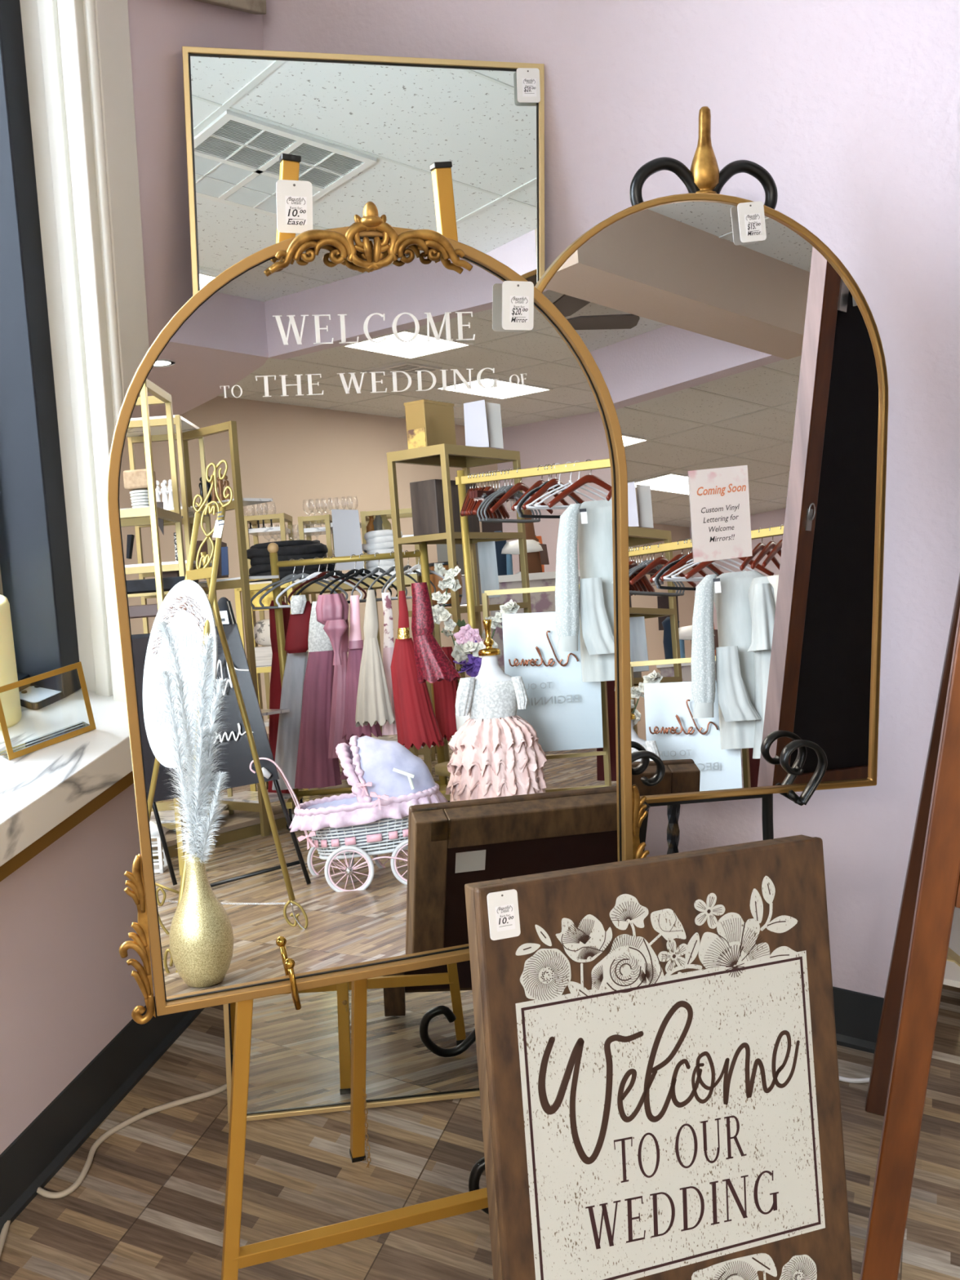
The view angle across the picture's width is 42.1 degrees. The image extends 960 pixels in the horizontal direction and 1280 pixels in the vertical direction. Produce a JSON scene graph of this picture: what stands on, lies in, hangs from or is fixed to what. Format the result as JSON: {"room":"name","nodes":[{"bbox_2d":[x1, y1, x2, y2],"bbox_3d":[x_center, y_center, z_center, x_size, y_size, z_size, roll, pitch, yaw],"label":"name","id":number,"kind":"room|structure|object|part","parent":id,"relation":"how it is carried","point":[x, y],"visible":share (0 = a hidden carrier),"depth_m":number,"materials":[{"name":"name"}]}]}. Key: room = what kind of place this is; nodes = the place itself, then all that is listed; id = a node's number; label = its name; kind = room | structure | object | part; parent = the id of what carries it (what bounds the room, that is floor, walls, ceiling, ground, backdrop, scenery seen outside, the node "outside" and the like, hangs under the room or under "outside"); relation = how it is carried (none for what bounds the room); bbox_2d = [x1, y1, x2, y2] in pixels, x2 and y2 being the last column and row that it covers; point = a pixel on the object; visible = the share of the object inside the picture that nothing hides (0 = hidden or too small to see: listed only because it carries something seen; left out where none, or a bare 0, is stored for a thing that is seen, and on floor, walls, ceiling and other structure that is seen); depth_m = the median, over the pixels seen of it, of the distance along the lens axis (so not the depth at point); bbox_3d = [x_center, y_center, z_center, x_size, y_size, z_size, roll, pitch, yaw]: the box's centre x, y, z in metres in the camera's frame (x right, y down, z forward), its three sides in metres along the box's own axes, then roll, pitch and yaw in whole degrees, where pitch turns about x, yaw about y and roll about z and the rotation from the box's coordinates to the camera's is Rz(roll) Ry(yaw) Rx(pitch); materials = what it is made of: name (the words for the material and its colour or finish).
{"room":"wedding supply shop","nodes":[
{"label":"wedding supply shop","id":0,"kind":"room"},
{"bbox_2d":[0,0,263,1154],"bbox_3d":[-1.583,0.355,-1.060,0.250,2.700,6.794,9,22,18],"label":"wall","id":1,"kind":"structure","parent":0,"point":[67,989],"depth_m":1.69,"materials":[{"name":"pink paint"}]},
{"bbox_2d":[0,0,81,697],"bbox_3d":[-1.009,-0.339,0.535,0.156,1.658,2.290,9,22,18],"label":"window","id":2,"kind":"structure","parent":1,"relation":"in","point":[36,582],"depth_m":1.65,"materials":[{"name":"glass"}]},
{"bbox_2d":[0,688,133,866],"bbox_3d":[-0.957,0.459,0.853,0.319,0.053,2.362,9,22,18],"label":"window sill","id":3,"kind":"structure","parent":1,"relation":"attached to","point":[41,788],"depth_m":1.61,"materials":[{"name":"white stone"}]},
{"bbox_2d":[0,594,22,730],"bbox_3d":[-0.664,0.020,1.673,0.077,0.194,0.077,9,22,18],"label":"pillar candle","id":4,"kind":"object","parent":3,"relation":"on","point":[10,700],"visible":0.95,"depth_m":1.67,"materials":[{"name":"beige wax"}]},
{"bbox_2d":[19,684,63,710],"bbox_3d":[-0.648,0.073,1.786,0.100,0.014,0.062,13,24,26],"label":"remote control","id":5,"kind":"object","parent":3,"relation":"on","point":[35,697],"visible":0.51,"depth_m":1.76,"materials":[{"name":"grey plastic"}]},
{"bbox_3d":[-0.648,0.070,1.784,0.098,0.001,0.060,13,24,26],"label":"plate","id":6,"kind":"part","parent":5,"relation":"part of","materials":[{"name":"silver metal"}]},
{"bbox_2d":[0,661,96,759],"bbox_3d":[-0.572,0.091,1.637,0.031,0.093,0.130,18,26,36],"label":"picture frame","id":7,"kind":"object","parent":3,"relation":"on","point":[11,753],"visible":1,"depth_m":1.64,"materials":[{"name":"gold metal"}]},
{"bbox_2d":[0,770,133,881],"bbox_3d":[-0.842,0.515,0.827,0.052,0.026,2.356,9,22,18],"label":"trim","id":8,"kind":"structure","parent":1,"relation":"attached to","point":[33,850],"depth_m":1.58,"materials":[{"name":"brown wood"}]},
{"bbox_2d":[19,0,149,702],"bbox_3d":[-0.964,-0.349,0.514,0.270,1.770,2.421,9,22,18],"label":"trim","id":9,"kind":"structure","parent":1,"relation":"attached to","point":[77,56],"depth_m":1.58,"materials":[{"name":"white paint"}]},
{"bbox_2d":[0,995,204,1233],"bbox_3d":[-1.501,1.584,-0.632,0.012,0.105,6.794,9,22,18],"label":"baseboard","id":10,"kind":"structure","parent":1,"relation":"attached to","point":[31,1161],"depth_m":1.80,"materials":[{"name":"grey plastic"}]},
{"bbox_2d":[194,0,266,14],"bbox_3d":[-0.375,-1.059,1.553,0.020,0.466,0.387,9,22,18],"label":"frame","id":11,"kind":"object","parent":1,"relation":"attached to","point":[253,6],"visible":1,"depth_m":1.75,"materials":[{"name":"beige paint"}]},
{"bbox_2d":[0,984,959,1279],"bbox_3d":[2.469,1.928,-0.956,11.800,0.050,10.700,9,22,18],"label":"floor","id":12,"kind":"structure","parent":0,"point":[149,1204],"depth_m":1.75,"materials":[{"name":"brown wood"}]},
{"bbox_2d":[0,1083,226,1256],"bbox_3d":[-0.583,0.694,1.702,0.138,0.144,0.713,14,24,28],"label":"power cord","id":13,"kind":"object","parent":12,"relation":"on","point":[76,1184],"visible":0.8,"depth_m":1.81,"materials":[{"name":"beige plastic"}]},
{"bbox_2d":[221,153,488,1279],"bbox_3d":[-0.131,0.182,1.446,0.436,1.385,0.282,-5,22,-18],"label":"easel","id":14,"kind":"object","parent":12,"relation":"on","point":[234,1257],"visible":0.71,"depth_m":1.49,"materials":[{"name":"gold metal"}]},
{"bbox_3d":[-0.250,0.181,1.387,0.023,1.337,0.304,7,22,13],"label":"leg","id":15,"kind":"part","parent":14,"relation":"part of","materials":[{"name":"gold metal"}]},
{"bbox_3d":[-0.150,0.200,1.575,0.021,1.172,0.056,-9,24,-26],"label":"leg","id":16,"kind":"part","parent":14,"relation":"part of","materials":[{"name":"gold metal"}]},
{"bbox_3d":[-0.150,0.710,1.748,0.013,0.181,0.105,-8,23,-25],"label":"chain","id":17,"kind":"part","parent":14,"relation":"part of","materials":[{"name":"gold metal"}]},
{"bbox_2d":[106,201,648,1024],"bbox_3d":[-0.095,-0.029,1.371,0.635,0.849,0.170,-5,22,-17],"label":"arched mirror","id":18,"kind":"object","parent":14,"relation":"attached to","point":[368,530],"visible":0.94,"depth_m":1.37,"materials":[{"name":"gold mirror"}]},
{"bbox_2d":[275,179,312,233],"bbox_3d":[-0.189,-0.442,1.272,0.038,0.051,0.010,-5,22,-17],"label":"price tag","id":19,"kind":"object","parent":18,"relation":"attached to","point":[294,197],"visible":0.99,"depth_m":1.27,"materials":[{"name":"white paper"}]},
{"bbox_2d":[502,280,533,330],"bbox_3d":[0.041,-0.358,1.338,0.037,0.051,0.010,-5,22,-17],"label":"price tag","id":20,"kind":"object","parent":18,"relation":"attached to","point":[517,296],"visible":1,"depth_m":1.34,"materials":[{"name":"white paper"}]},
{"bbox_3d":[0.023,0.157,1.477,0.022,1.334,0.274,-17,28,-40],"label":"leg","id":21,"kind":"part","parent":14,"relation":"part of","materials":[{"name":"gold metal"}]},
{"bbox_2d":[182,46,544,1123],"bbox_3d":[-0.144,-0.040,1.794,0.486,1.474,0.354,-2,21,-11],"label":"floor mirror","id":22,"kind":"object","parent":12,"relation":"on","point":[363,129],"visible":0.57,"depth_m":1.72,"materials":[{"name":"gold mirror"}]},
{"bbox_2d":[515,67,540,102],"bbox_3d":[0.067,-0.763,1.717,0.034,0.045,0.011,-2,22,-11],"label":"price tag","id":23,"kind":"object","parent":22,"relation":"attached to","point":[528,89],"visible":1,"depth_m":1.72,"materials":[{"name":"white paper"}]},
{"bbox_2d":[468,106,827,1214],"bbox_3d":[0.273,0.074,1.609,0.392,1.414,0.500,9,22,18],"label":"easel","id":24,"kind":"object","parent":12,"relation":"on","point":[704,175],"visible":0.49,"depth_m":1.57,"materials":[{"name":"black metal"}]},
{"bbox_3d":[0.162,0.147,1.611,0.115,1.272,0.417,15,25,30],"label":"leg","id":25,"kind":"part","parent":24,"relation":"part of","materials":[{"name":"black metal"}]},
{"bbox_3d":[0.258,0.070,1.844,0.018,1.244,0.094,0,21,-4],"label":"leg","id":26,"kind":"part","parent":24,"relation":"part of","materials":[{"name":"black metal"}]},
{"bbox_2d":[534,192,888,803],"bbox_3d":[0.276,-0.168,1.576,0.506,0.742,0.194,-3,22,-12],"label":"arched mirror","id":27,"kind":"object","parent":24,"relation":"attached to","point":[711,348],"visible":0.75,"depth_m":1.58,"materials":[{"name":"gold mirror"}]},
{"bbox_2d":[688,465,752,562],"bbox_3d":[0.304,-0.159,1.575,0.088,0.118,0.026,-3,22,-13],"label":"paper notice","id":28,"kind":"object","parent":27,"relation":"attached to","point":[719,497],"visible":1,"depth_m":1.57,"materials":[{"name":"white paper"}]},
{"bbox_2d":[737,200,766,242],"bbox_3d":[0.331,-0.510,1.521,0.038,0.048,0.011,-3,22,-14],"label":"price tag","id":29,"kind":"object","parent":27,"relation":"attached to","point":[751,216],"visible":1,"depth_m":1.52,"materials":[{"name":"white paper"}]},
{"bbox_3d":[0.382,0.122,1.692,0.047,1.269,0.319,-10,24,-28],"label":"leg","id":30,"kind":"part","parent":24,"relation":"part of","materials":[{"name":"black metal"}]},
{"bbox_2d":[464,834,853,1279],"bbox_3d":[0.213,0.574,1.407,0.438,0.643,0.268,-6,22,-19],"label":"wooden sign","id":31,"kind":"object","parent":12,"relation":"on","point":[656,1041],"visible":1,"depth_m":1.38,"materials":[{"name":"brown wood"}]},
{"bbox_3d":[0.031,0.592,1.346,0.043,0.628,0.267,-4,22,-16],"label":"rail","id":32,"kind":"part","parent":31,"relation":"part of","materials":[{"name":"brown wood"}]},
{"bbox_2d":[486,888,520,940],"bbox_3d":[0.025,0.289,1.315,0.034,0.047,0.019,-6,22,-19],"label":"price tag","id":33,"kind":"object","parent":31,"relation":"attached to","point":[503,906],"visible":1,"depth_m":1.31,"materials":[{"name":"white paper"}]},
{"bbox_3d":[0.190,0.268,1.405,0.344,0.055,0.042,-6,22,-19],"label":"rail","id":34,"kind":"part","parent":31,"relation":"part of","materials":[{"name":"brown wood"}]},
{"bbox_2d":[523,883,815,1279],"bbox_3d":[0.214,0.523,1.380,0.326,0.453,0.172,-5,22,-18],"label":"print","id":35,"kind":"object","parent":31,"relation":"attached to","point":[675,1023],"depth_m":1.39,"materials":[{"name":"white"}]},
{"bbox_3d":[0.218,0.532,1.381,0.365,0.308,0.116,-6,22,-19],"label":"white panel","id":36,"kind":"part","parent":31,"relation":"part of","materials":[{"name":"paint"}]},
{"bbox_3d":[0.394,0.563,1.473,0.043,0.628,0.267,-4,22,-16],"label":"rail","id":37,"kind":"part","parent":31,"relation":"part of","materials":[{"name":"brown wood"}]},
{"bbox_2d":[839,1075,870,1083],"bbox_3d":[0.606,0.693,1.999,0.186,0.007,0.046,0,21,-5],"label":"power cord","id":38,"kind":"object","parent":12,"relation":"on","point":[841,1078],"visible":0.4,"depth_m":1.98,"materials":[{"name":"white plastic"}]},
{"bbox_2d":[859,574,959,1279],"bbox_3d":[0.848,-0.035,1.332,0.653,1.860,0.471,9,22,18],"label":"wooden easel","id":39,"kind":"object","parent":12,"relation":"on","point":[898,1082],"visible":1,"depth_m":1.49,"materials":[{"name":"brown wood"}]},
{"bbox_3d":[0.869,-0.287,1.288,0.561,1.262,0.318,9,22,18],"label":"rail","id":40,"kind":"part","parent":39,"relation":"part of","materials":[{"name":"brown wood"}]},
{"bbox_2d":[942,906,959,987],"bbox_3d":[1.203,0.359,2.094,0.795,0.600,0.533,9,22,18],"label":"metal shelf","id":41,"kind":"object","parent":12,"relation":"on","point":[952,973],"visible":0.13,"depth_m":2.14,"materials":[{"name":"white"}]},
{"bbox_3d":[1.111,0.633,1.965,0.801,0.026,0.139,13,24,26],"label":"edge rail","id":42,"kind":"part","parent":41,"relation":"part of","materials":[{"name":"beige metal"}]},
{"bbox_2d":[262,0,959,997],"bbox_3d":[0.557,-1.138,2.997,1.382,2.700,2.786,9,22,18],"label":"wall","id":43,"kind":"structure","parent":0,"point":[851,108],"depth_m":1.70,"materials":[{"name":"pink paint"}]},
{"bbox_2d":[832,986,884,1053],"bbox_3d":[0.164,0.553,2.192,1.132,0.102,0.012,9,22,18],"label":"baseboard","id":44,"kind":"structure","parent":43,"relation":"attached to","point":[857,1015],"depth_m":2.05,"materials":[{"name":"grey plastic"}]}
]}

